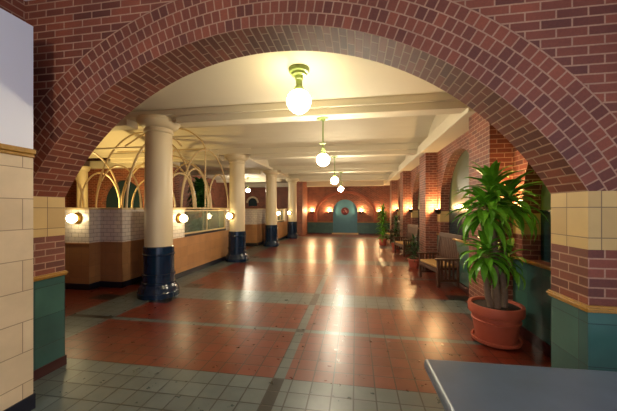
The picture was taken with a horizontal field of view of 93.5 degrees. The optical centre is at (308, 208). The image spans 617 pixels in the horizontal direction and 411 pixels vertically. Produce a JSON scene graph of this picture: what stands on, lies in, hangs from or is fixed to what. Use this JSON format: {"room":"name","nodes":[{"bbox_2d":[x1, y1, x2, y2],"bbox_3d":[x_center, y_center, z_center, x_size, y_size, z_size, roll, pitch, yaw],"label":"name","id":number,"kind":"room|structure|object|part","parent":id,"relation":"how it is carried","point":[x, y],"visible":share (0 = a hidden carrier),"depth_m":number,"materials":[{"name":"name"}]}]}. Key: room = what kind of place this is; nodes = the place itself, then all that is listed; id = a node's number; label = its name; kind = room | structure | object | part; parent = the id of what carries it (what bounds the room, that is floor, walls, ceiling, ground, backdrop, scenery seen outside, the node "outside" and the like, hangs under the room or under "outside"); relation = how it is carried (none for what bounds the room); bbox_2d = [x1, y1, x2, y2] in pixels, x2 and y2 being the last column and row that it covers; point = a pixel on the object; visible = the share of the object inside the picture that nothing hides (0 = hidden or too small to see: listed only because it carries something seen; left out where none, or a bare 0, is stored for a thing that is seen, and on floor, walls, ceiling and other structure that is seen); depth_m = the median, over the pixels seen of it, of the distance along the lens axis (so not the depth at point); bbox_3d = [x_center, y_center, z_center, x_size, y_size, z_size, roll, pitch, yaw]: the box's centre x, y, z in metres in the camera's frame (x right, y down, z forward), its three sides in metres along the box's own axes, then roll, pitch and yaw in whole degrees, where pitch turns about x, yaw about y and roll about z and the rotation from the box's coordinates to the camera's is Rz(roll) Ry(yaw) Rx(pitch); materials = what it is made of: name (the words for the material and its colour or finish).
{"room":"building lobby","nodes":[
{"label":"building lobby","id":0,"kind":"room"},
{"bbox_2d":[0,0,24,21],"bbox_3d":[-3.451,-0.765,-0.847,0.264,4.930,7.412,0,0,9],"label":"wall","id":1,"kind":"structure","parent":0,"point":[16,8],"depth_m":2.71,"materials":[{"name":"red brick"}]},
{"bbox_2d":[0,8,32,410],"bbox_3d":[-3.133,0.072,-1.027,0.422,3.256,7.160,0,0,9],"label":"wall","id":2,"kind":"structure","parent":0,"point":[16,35],"depth_m":2.35,"materials":[{"name":"tile"}]},
{"bbox_2d":[0,143,35,157],"bbox_3d":[-3.128,-0.470,-1.028,0.464,0.073,7.175,0,0,9],"label":"trim","id":3,"kind":"structure","parent":2,"relation":"attached to","point":[4,148],"depth_m":2.34,"materials":[{"name":"beige wood"}]},
{"bbox_2d":[3,393,35,410],"bbox_3d":[-3.131,1.636,-1.023,0.442,0.128,7.169,0,0,9],"label":"baseboard","id":4,"kind":"structure","parent":2,"relation":"attached to","point":[28,403],"depth_m":2.40,"materials":[{"name":"black tile"}]},
{"bbox_2d":[65,208,143,289],"bbox_3d":[-5.553,0.837,7.275,3.397,1.726,2.105,0,0,9],"label":"wall","id":5,"kind":"structure","parent":0,"point":[105,249],"depth_m":6.28,"materials":[{"name":"brown wood"}]},
{"bbox_2d":[66,213,82,223],"bbox_3d":[-4.889,0.196,6.017,0.238,0.238,0.224,0,0,9],"label":"sconce","id":6,"kind":"object","parent":5,"relation":"attached to","point":[76,218],"visible":1,"depth_m":5.99,"materials":[{"name":"gold metal"}]},
{"bbox_3d":[-4.894,0.196,5.983,0.180,0.180,0.156,0,0,9],"label":"globe","id":7,"kind":"part","parent":6,"relation":"part of","materials":[{"name":"white glass"}]},
{"bbox_3d":[-5.553,1.636,7.275,3.369,0.128,2.077,0,0,9],"label":"skirting","id":8,"kind":"part","parent":5,"relation":"part of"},
{"bbox_3d":[-5.553,0.729,7.275,3.383,0.031,2.091,0,0,9],"label":"dado moulding","id":9,"kind":"part","parent":5,"relation":"part of","materials":[{"name":"brown wood"}]},
{"bbox_2d":[65,158,178,207],"bbox_3d":[-7.575,-0.510,11.491,5.134,4.420,0.340,0,0,9],"label":"wall","id":10,"kind":"structure","parent":0,"point":[120,174],"depth_m":11.41,"materials":[{"name":"red brick"}]},
{"bbox_2d":[106,180,142,207],"bbox_3d":[-7.217,-0.230,11.466,1.802,1.819,0.001,0,0,9],"label":"window","id":11,"kind":"structure","parent":10,"relation":"in","point":[112,201],"depth_m":11.49,"materials":[{"name":"glass"}]},
{"bbox_2d":[83,160,179,168],"bbox_3d":[-7.572,-1.726,11.404,5.168,0.289,0.578,0,0,9],"label":"trim","id":12,"kind":"structure","parent":10,"relation":"attached to","point":[93,164],"depth_m":11.17,"materials":[{"name":"beige paint"}]},
{"bbox_2d":[143,208,228,278],"bbox_3d":[-3.131,0.837,8.334,0.320,1.726,4.060,0,0,9],"label":"wall","id":13,"kind":"structure","parent":0,"point":[200,242],"depth_m":8.09,"materials":[{"name":"brown wood"}]},
{"bbox_2d":[176,213,187,222],"bbox_3d":[-3.085,0.230,7.120,0.224,0.238,0.238,0,0,9],"label":"sconce","id":14,"kind":"object","parent":13,"relation":"attached to","point":[180,218],"visible":1,"depth_m":7.06,"materials":[{"name":"white glass"}]},
{"bbox_3d":[-3.052,0.230,7.115,0.156,0.180,0.180,0,0,9],"label":"globe","id":15,"kind":"part","parent":14,"relation":"part of","materials":[{"name":"white glass"}]},
{"bbox_3d":[-3.118,0.340,7.990,0.010,0.554,1.156,0,0,9],"label":"pane","id":16,"kind":"part","parent":13,"relation":"part of","materials":[{"name":"clear glass"}]},
{"bbox_3d":[-3.131,1.636,8.334,0.292,0.128,4.032,0,0,9],"label":"skirting","id":17,"kind":"part","parent":13,"relation":"part of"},
{"bbox_3d":[-3.131,0.729,8.334,0.306,0.031,4.046,0,0,9],"label":"dado moulding","id":18,"kind":"part","parent":13,"relation":"part of","materials":[{"name":"brown wood"}]},
{"bbox_3d":[-3.083,0.684,8.584,0.218,0.060,2.414,0,0,9],"label":"sill","id":19,"kind":"part","parent":13,"relation":"part of","materials":[{"name":"brown wood"}]},
{"bbox_3d":[-2.927,0.340,9.158,0.010,0.554,1.156,0,0,9],"label":"pane","id":20,"kind":"part","parent":13,"relation":"part of","materials":[{"name":"clear glass"}]},
{"bbox_2d":[179,176,228,209],"bbox_3d":[-6.128,-0.510,16.223,0.340,4.420,9.469,0,0,9],"label":"wall","id":21,"kind":"structure","parent":0,"point":[219,196],"depth_m":17.65,"materials":[{"name":"red brick"}]},
{"bbox_2d":[245,208,264,245],"bbox_3d":[-3.073,0.837,14.155,1.646,1.726,1.323,0,0,9],"label":"wall","id":22,"kind":"structure","parent":0,"point":[254,217],"depth_m":13.47,"materials":[{"name":"beige tile"}]},
{"bbox_3d":[-3.073,1.636,14.155,1.618,0.128,1.295,0,0,9],"label":"skirting","id":23,"kind":"part","parent":22,"relation":"part of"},
{"bbox_2d":[89,51,449,183],"bbox_3d":[-2.966,-2.142,11.864,14.110,0.748,17.051,0,0,9],"label":"ceiling","id":24,"kind":"structure","parent":0,"point":[263,78],"depth_m":5.17,"materials":[{"name":"beige paint"}]},
{"bbox_2d":[246,157,290,178],"bbox_3d":[-1.548,-1.819,14.844,0.374,0.102,10.370,0,0,9],"label":"trim","id":25,"kind":"structure","parent":24,"relation":"attached to","point":[256,163],"depth_m":12.06,"materials":[{"name":"beige paint"}]},
{"bbox_2d":[109,93,467,187],"bbox_3d":[-2.984,-1.785,13.017,13.702,0.510,14.816,0,0,9],"label":"ceiling beams","id":26,"kind":"structure","parent":24,"relation":"attached to","point":[434,103],"depth_m":5.54,"materials":[{"name":"beige paint"}]},
{"bbox_2d":[317,117,328,166],"bbox_3d":[0.262,-1.202,5.228,0.231,0.874,0.231,0,0,9],"label":"pendant light","id":27,"kind":"object","parent":26,"relation":"hanging from","point":[322,159],"visible":1,"depth_m":5.18,"materials":[{"name":"white glass"}]},
{"bbox_3d":[0.262,-1.305,5.228,0.025,0.587,0.025,0,0,9],"label":"stem","id":28,"kind":"part","parent":27,"relation":"part of","materials":[{"name":"gold metal"}]},
{"bbox_3d":[0.262,-0.878,5.228,0.231,0.225,0.231,0,0,9],"label":"globe","id":29,"kind":"part","parent":27,"relation":"part of","materials":[{"name":"white glass"}]},
{"bbox_2d":[331,156,337,183],"bbox_3d":[0.819,-1.202,9.048,0.231,0.874,0.231,0,0,9],"label":"pendant light","id":30,"kind":"object","parent":26,"relation":"hanging from","point":[334,180],"visible":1,"depth_m":9.00,"materials":[{"name":"white glass"}]},
{"bbox_3d":[0.819,-0.878,9.048,0.231,0.225,0.231,0,0,9],"label":"globe","id":31,"kind":"part","parent":30,"relation":"part of","materials":[{"name":"white glass"}]},
{"bbox_2d":[338,172,342,191],"bbox_3d":[1.440,-1.202,12.891,0.231,0.874,0.231,0,0,9],"label":"pendant light","id":32,"kind":"object","parent":26,"relation":"hanging from","point":[340,188],"visible":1,"depth_m":12.83,"materials":[{"name":"white glass"}]},
{"bbox_2d":[287,64,310,113],"bbox_3d":[-0.131,-1.623,3.984,0.333,0.637,0.333,0,0,9],"label":"pendant light","id":33,"kind":"object","parent":24,"relation":"hanging from","point":[298,100],"visible":1,"depth_m":3.89,"materials":[{"name":"white glass"}]},
{"bbox_3d":[-0.131,-1.773,3.984,0.090,0.228,0.090,0,0,9],"label":"stem","id":34,"kind":"part","parent":33,"relation":"part of","materials":[{"name":"gold metal"}]},
{"bbox_3d":[-0.131,-1.466,3.984,0.333,0.325,0.333,0,0,9],"label":"globe","id":35,"kind":"part","parent":33,"relation":"part of","materials":[{"name":"white glass"}]},
{"bbox_2d":[264,208,286,240],"bbox_3d":[-1.694,0.837,15.738,0.320,1.726,3.533,0,0,9],"label":"wall","id":36,"kind":"structure","parent":0,"point":[282,218],"depth_m":16.27,"materials":[{"name":"beige tile"}]},
{"bbox_2d":[31,234,550,410],"bbox_3d":[-2.297,1.742,8.059,17.340,0.085,25.364,0,0,9],"label":"floor","id":37,"kind":"structure","parent":0,"point":[309,322],"depth_m":3.81,"materials":[{"name":"tile"}]},
{"bbox_2d":[76,166,90,207],"bbox_3d":[-8.471,0.058,10.862,0.510,3.284,0.510,0,0,9],"label":"slender column","id":38,"kind":"structure","parent":37,"relation":"on","point":[82,176],"depth_m":10.75,"materials":[{"name":"beige paint"}]},
{"bbox_2d":[65,128,228,209],"bbox_3d":[-4.594,-0.373,8.501,3.161,4.146,4.088,0,0,9],"label":"trellis","id":39,"kind":"object","parent":37,"relation":"on","point":[130,175],"visible":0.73,"depth_m":8.35,"materials":[{"name":"beige paint"}]},
{"bbox_3d":[-5.151,-1.462,7.045,2.482,0.039,0.039,0,0,9],"label":"rail","id":40,"kind":"part","parent":39,"relation":"part of","materials":[{"name":"beige metal"}]},
{"bbox_3d":[-4.474,-1.768,8.760,2.924,0.039,0.039,0,0,9],"label":"rail","id":41,"kind":"part","parent":39,"relation":"part of","materials":[{"name":"beige metal"}]},
{"bbox_3d":[-3.054,-0.020,8.381,0.039,0.039,3.825,0,0,9],"label":"rail","id":42,"kind":"part","parent":39,"relation":"part of","materials":[{"name":"beige paint"}]},
{"bbox_3d":[-3.031,-0.892,8.524,0.036,1.785,0.036,0,0,32],"label":"post","id":43,"kind":"part","parent":39,"relation":"part of","materials":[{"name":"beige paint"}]},
{"bbox_2d":[136,114,180,300],"bbox_3d":[-2.971,-0.034,5.758,0.789,3.468,0.789,0,0,9],"label":"column","id":44,"kind":"structure","parent":37,"relation":"on","point":[158,282],"depth_m":5.54,"materials":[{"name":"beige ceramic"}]},
{"bbox_2d":[186,176,214,209],"bbox_3d":[-4.430,0.177,11.832,1.236,3.046,1.235,0,0,30],"label":"potted plant","id":45,"kind":"object","parent":37,"relation":"on","point":[199,186],"visible":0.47,"depth_m":11.62,"materials":[{"name":"green plant"}]},
{"bbox_2d":[225,153,248,261],"bbox_3d":[-2.363,-0.034,9.603,0.789,3.468,0.789,0,0,9],"label":"column","id":46,"kind":"structure","parent":37,"relation":"on","point":[236,233],"depth_m":9.38,"materials":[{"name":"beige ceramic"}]},
{"bbox_2d":[226,213,234,219],"bbox_3d":[-2.531,0.230,9.318,0.238,0.238,0.224,0,0,29],"label":"sconce","id":47,"kind":"object","parent":46,"relation":"attached to","point":[231,216],"visible":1,"depth_m":9.28,"materials":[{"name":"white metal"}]},
{"bbox_2d":[263,170,279,246],"bbox_3d":[-1.726,-0.034,13.444,0.789,3.468,0.789,0,0,9],"label":"column","id":48,"kind":"structure","parent":37,"relation":"on","point":[271,240],"depth_m":13.21,"materials":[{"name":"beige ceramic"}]},
{"bbox_2d":[286,178,298,238],"bbox_3d":[-0.945,-0.034,16.951,0.789,3.468,0.789,0,0,9],"label":"column","id":49,"kind":"structure","parent":37,"relation":"on","point":[292,230],"depth_m":16.72,"materials":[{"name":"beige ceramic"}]},
{"bbox_2d":[374,203,389,244],"bbox_3d":[3.539,0.704,13.812,0.817,1.993,0.807,0,0,9],"label":"potted plant","id":50,"kind":"object","parent":37,"relation":"on","point":[382,241],"visible":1,"depth_m":13.74,"materials":[{"name":"green plant"}]},
{"bbox_3d":[3.536,1.556,13.805,0.408,0.289,0.408,0,0,9],"label":"pot","id":51,"kind":"part","parent":50,"relation":"part of","materials":[{"name":"ceramic"}]},
{"bbox_2d":[384,220,399,243],"bbox_3d":[4.275,1.139,14.720,0.620,1.122,1.047,0,0,-2],"label":"bench","id":52,"kind":"object","parent":37,"relation":"on","point":[389,233],"visible":0.4,"depth_m":14.52,"materials":[{"name":"brown wood"}]},
{"bbox_2d":[389,214,402,249],"bbox_3d":[3.668,0.956,12.052,0.738,1.489,0.737,0,0,9],"label":"potted plant","id":53,"kind":"object","parent":37,"relation":"on","point":[395,227],"visible":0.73,"depth_m":12.03,"materials":[{"name":"green plant"}]},
{"bbox_2d":[393,224,418,256],"bbox_3d":[3.635,1.139,10.811,0.620,1.122,1.047,0,0,-2],"label":"bench","id":54,"kind":"object","parent":37,"relation":"on","point":[411,228],"visible":0.75,"depth_m":10.71,"materials":[{"name":"brown wood"}]},
{"bbox_3d":[3.403,1.407,10.328,0.060,0.586,0.061,0,0,-2],"label":"leg","id":55,"kind":"part","parent":54,"relation":"part of","materials":[{"name":"brown wood"}]},
{"bbox_3d":[3.870,0.909,10.818,0.113,0.663,0.918,0,0,-2],"label":"backrest","id":56,"kind":"part","parent":54,"relation":"part of","materials":[{"name":"brown wood"}]},
{"bbox_3d":[3.887,1.143,10.342,0.144,1.114,0.061,0,0,-2],"label":"leg","id":57,"kind":"part","parent":54,"relation":"part of","materials":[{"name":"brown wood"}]},
{"bbox_2d":[405,233,421,267],"bbox_3d":[3.101,1.209,8.476,0.580,0.982,0.579,0,0,36],"label":"potted plant","id":58,"kind":"object","parent":37,"relation":"on","point":[413,262],"visible":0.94,"depth_m":8.43,"materials":[{"name":"green plant"}]},
{"bbox_3d":[3.087,1.573,8.487,0.357,0.255,0.357,0,0,9],"label":"pot","id":59,"kind":"part","parent":58,"relation":"part of","materials":[{"name":"ceramic"}]},
{"bbox_2d":[417,232,462,287],"bbox_3d":[3.051,1.139,6.772,0.620,1.122,1.047,0,0,-2],"label":"bench","id":60,"kind":"object","parent":37,"relation":"on","point":[447,251],"visible":0.89,"depth_m":6.58,"materials":[{"name":"brown wood"}]},
{"bbox_3d":[2.791,1.407,7.241,0.060,0.586,0.061,0,0,-2],"label":"leg","id":61,"kind":"part","parent":60,"relation":"part of","materials":[{"name":"brown wood"}]},
{"bbox_3d":[2.796,1.363,6.765,0.042,0.051,0.918,0,0,-2],"label":"rail","id":62,"kind":"part","parent":60,"relation":"part of","materials":[{"name":"brown wood"}]},
{"bbox_3d":[3.003,1.096,7.247,0.552,0.036,0.095,0,0,-2],"label":"armrest","id":63,"kind":"part","parent":60,"relation":"part of","materials":[{"name":"brown wood"}]},
{"bbox_2d":[420,259,455,267],"bbox_3d":[3.000,1.263,6.771,0.450,0.054,0.867,0,0,-2],"label":"cushion","id":64,"kind":"object","parent":60,"relation":"on","point":[432,263],"depth_m":6.70,"materials":[{"name":"yellow fabric"}]},
{"bbox_3d":[3.013,1.314,6.771,0.459,0.048,0.884,0,0,-2],"label":"seat","id":65,"kind":"part","parent":60,"relation":"part of","materials":[{"name":"brown wood"}]},
{"bbox_3d":[3.275,1.143,7.255,0.144,1.114,0.061,0,0,-2],"label":"leg","id":66,"kind":"part","parent":60,"relation":"part of","materials":[{"name":"brown wood"}]},
{"bbox_3d":[2.819,1.407,6.289,0.060,0.586,0.061,0,0,-2],"label":"leg","id":67,"kind":"part","parent":60,"relation":"part of","materials":[{"name":"brown wood"}]},
{"bbox_3d":[3.031,1.096,6.295,0.552,0.036,0.095,0,0,-2],"label":"armrest","id":68,"kind":"part","parent":60,"relation":"part of","materials":[{"name":"brown wood"}]},
{"bbox_3d":[3.286,0.909,6.779,0.113,0.663,0.918,0,0,-2],"label":"backrest","id":69,"kind":"part","parent":60,"relation":"part of","materials":[{"name":"brown wood"}]},
{"bbox_3d":[3.303,1.143,6.303,0.144,1.114,0.061,0,0,-2],"label":"leg","id":70,"kind":"part","parent":60,"relation":"part of","materials":[{"name":"brown wood"}]},
{"bbox_2d":[446,160,546,349],"bbox_3d":[2.384,0.521,3.731,1.101,2.358,1.106,0,0,9],"label":"potted plant","id":71,"kind":"object","parent":37,"relation":"on","point":[497,320],"visible":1,"depth_m":3.59,"materials":[{"name":"green plant"}]},
{"bbox_3d":[2.413,1.446,3.739,0.629,0.461,0.629,0,0,9],"label":"pot","id":72,"kind":"part","parent":71,"relation":"part of","materials":[{"name":"ceramic"}]},
{"bbox_2d":[424,359,616,410],"bbox_3d":[1.449,1.329,0.874,1.671,0.743,1.785,0,0,8],"label":"stone table","id":73,"kind":"object","parent":37,"relation":"on","point":[459,385],"visible":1,"depth_m":1.55,"materials":[{"name":"grey stone"}]},
{"bbox_2d":[245,185,389,233],"bbox_3d":[0.099,-0.468,20.061,11.390,4.335,0.119,0,0,9],"label":"wall","id":74,"kind":"structure","parent":0,"point":[378,195],"depth_m":19.76,"materials":[{"name":"red brick"}]},
{"bbox_2d":[246,196,258,205],"bbox_3d":[-3.982,-0.552,20.704,0.918,0.697,0.136,0,0,9],"label":"window","id":75,"kind":"structure","parent":74,"relation":"in","point":[253,201],"depth_m":20.75,"materials":[{"name":"glass"}]},
{"bbox_2d":[297,181,306,235],"bbox_3d":[-0.506,-0.340,19.153,0.561,4.080,1.938,0,0,9],"label":"pillar","id":76,"kind":"structure","parent":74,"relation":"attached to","point":[301,186],"depth_m":18.20,"materials":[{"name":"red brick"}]},
{"bbox_2d":[307,233,379,234],"bbox_3d":[2.605,1.666,19.586,5.610,0.068,0.042,0,0,9],"label":"baseboard","id":77,"kind":"structure","parent":74,"relation":"attached to","point":[307,233],"depth_m":19.59,"materials":[{"name":"green tile"}]},
{"bbox_2d":[333,200,356,232],"bbox_3d":[2.486,0.484,19.703,1.632,2.261,0.156,0,0,9],"label":"door","id":78,"kind":"structure","parent":74,"relation":"in","point":[344,211],"depth_m":19.69,"materials":[{"name":"teal paint"}]},
{"bbox_2d":[314,191,376,222],"bbox_3d":[2.463,-0.162,19.562,4.250,2.125,0.136,0,0,9],"label":"trim","id":79,"kind":"structure","parent":74,"relation":"attached to","point":[338,192],"depth_m":19.49,"materials":[{"name":"brick"}]},
{"bbox_2d":[25,0,616,371],"bbox_3d":[0.741,-0.765,2.420,9.520,4.930,0.391,0,0,9],"label":"wall","id":80,"kind":"structure","parent":0,"point":[542,73],"depth_m":2.30,"materials":[{"name":"brick"}]},
{"bbox_2d":[33,355,66,381],"bbox_3d":[1.067,1.649,2.363,8.653,0.102,0.411,0,0,9],"label":"baseboard","id":81,"kind":"structure","parent":80,"relation":"attached to","point":[52,366],"depth_m":3.00,"materials":[{"name":"brown wood"}]},
{"bbox_2d":[33,270,616,313],"bbox_3d":[1.025,0.694,2.366,8.738,0.048,0.439,0,0,9],"label":"trim","id":82,"kind":"structure","parent":80,"relation":"attached to","point":[587,308],"depth_m":2.14,"materials":[{"name":"brown wood"}]},
{"bbox_2d":[397,130,550,345],"bbox_3d":[4.032,-0.468,10.261,0.221,4.335,17.952,0,0,9],"label":"wall","id":83,"kind":"structure","parent":0,"point":[535,298],"depth_m":3.92,"materials":[{"name":"red brick"}]},
{"bbox_2d":[390,180,396,230],"bbox_3d":[4.734,-0.043,16.124,0.323,3.485,0.782,0,0,9],"label":"brick pillar","id":84,"kind":"structure","parent":83,"relation":"attached to","point":[393,183],"depth_m":15.74,"materials":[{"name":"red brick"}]},
{"bbox_2d":[400,171,410,246],"bbox_3d":[4.102,-0.043,12.265,0.323,3.485,0.782,0,0,9],"label":"brick pillar","id":85,"kind":"structure","parent":83,"relation":"attached to","point":[405,176],"depth_m":11.89,"materials":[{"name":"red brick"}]},
{"bbox_2d":[417,195,418,224],"bbox_3d":[4.138,-0.323,10.278,0.034,2.006,2.550,0,0,9],"label":"window","id":86,"kind":"structure","parent":83,"relation":"in","point":[418,195],"depth_m":11.43,"materials":[{"name":"glass"}]},
{"bbox_2d":[419,152,436,258],"bbox_3d":[3.470,-0.043,8.407,0.323,3.485,0.782,0,0,9],"label":"brick pillar","id":87,"kind":"structure","parent":83,"relation":"attached to","point":[427,161],"depth_m":8.03,"materials":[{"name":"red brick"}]},
{"bbox_2d":[384,107,474,184],"bbox_3d":[3.986,-1.692,11.897,0.468,0.255,14.739,0,0,9],"label":"trim","id":88,"kind":"structure","parent":83,"relation":"attached to","point":[453,126],"depth_m":6.62,"materials":[{"name":"beige paint"}]},
{"bbox_2d":[449,150,468,239],"bbox_3d":[3.506,-0.323,6.420,0.034,2.006,2.550,0,0,9],"label":"window","id":89,"kind":"structure","parent":83,"relation":"in","point":[461,170],"depth_m":6.97,"materials":[{"name":"glass"}]},
{"bbox_2d":[400,247,550,357],"bbox_3d":[3.845,1.636,10.748,0.340,0.128,17.051,0,0,9],"label":"baseboard","id":90,"kind":"structure","parent":83,"relation":"attached to","point":[532,338],"depth_m":3.69,"materials":[{"name":"brown wood"}]},
{"bbox_2d":[418,228,550,270],"bbox_3d":[3.991,0.683,10.724,0.044,0.041,17.051,0,0,9],"label":"trim","id":91,"kind":"structure","parent":83,"relation":"attached to","point":[537,264],"depth_m":3.65,"materials":[{"name":"brown wood"}]},
{"bbox_2d":[469,112,512,300],"bbox_3d":[2.838,-0.043,4.548,0.323,3.485,0.782,0,0,9],"label":"brick pillar","id":92,"kind":"structure","parent":83,"relation":"attached to","point":[487,145],"depth_m":4.42,"materials":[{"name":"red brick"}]},
{"bbox_2d":[540,183,550,262],"bbox_3d":[2.885,-0.315,2.628,0.034,1.989,2.516,0,0,9],"label":"window","id":93,"kind":"structure","parent":83,"relation":"in","point":[546,199],"depth_m":3.77,"materials":[{"name":"green glass"}]}
]}

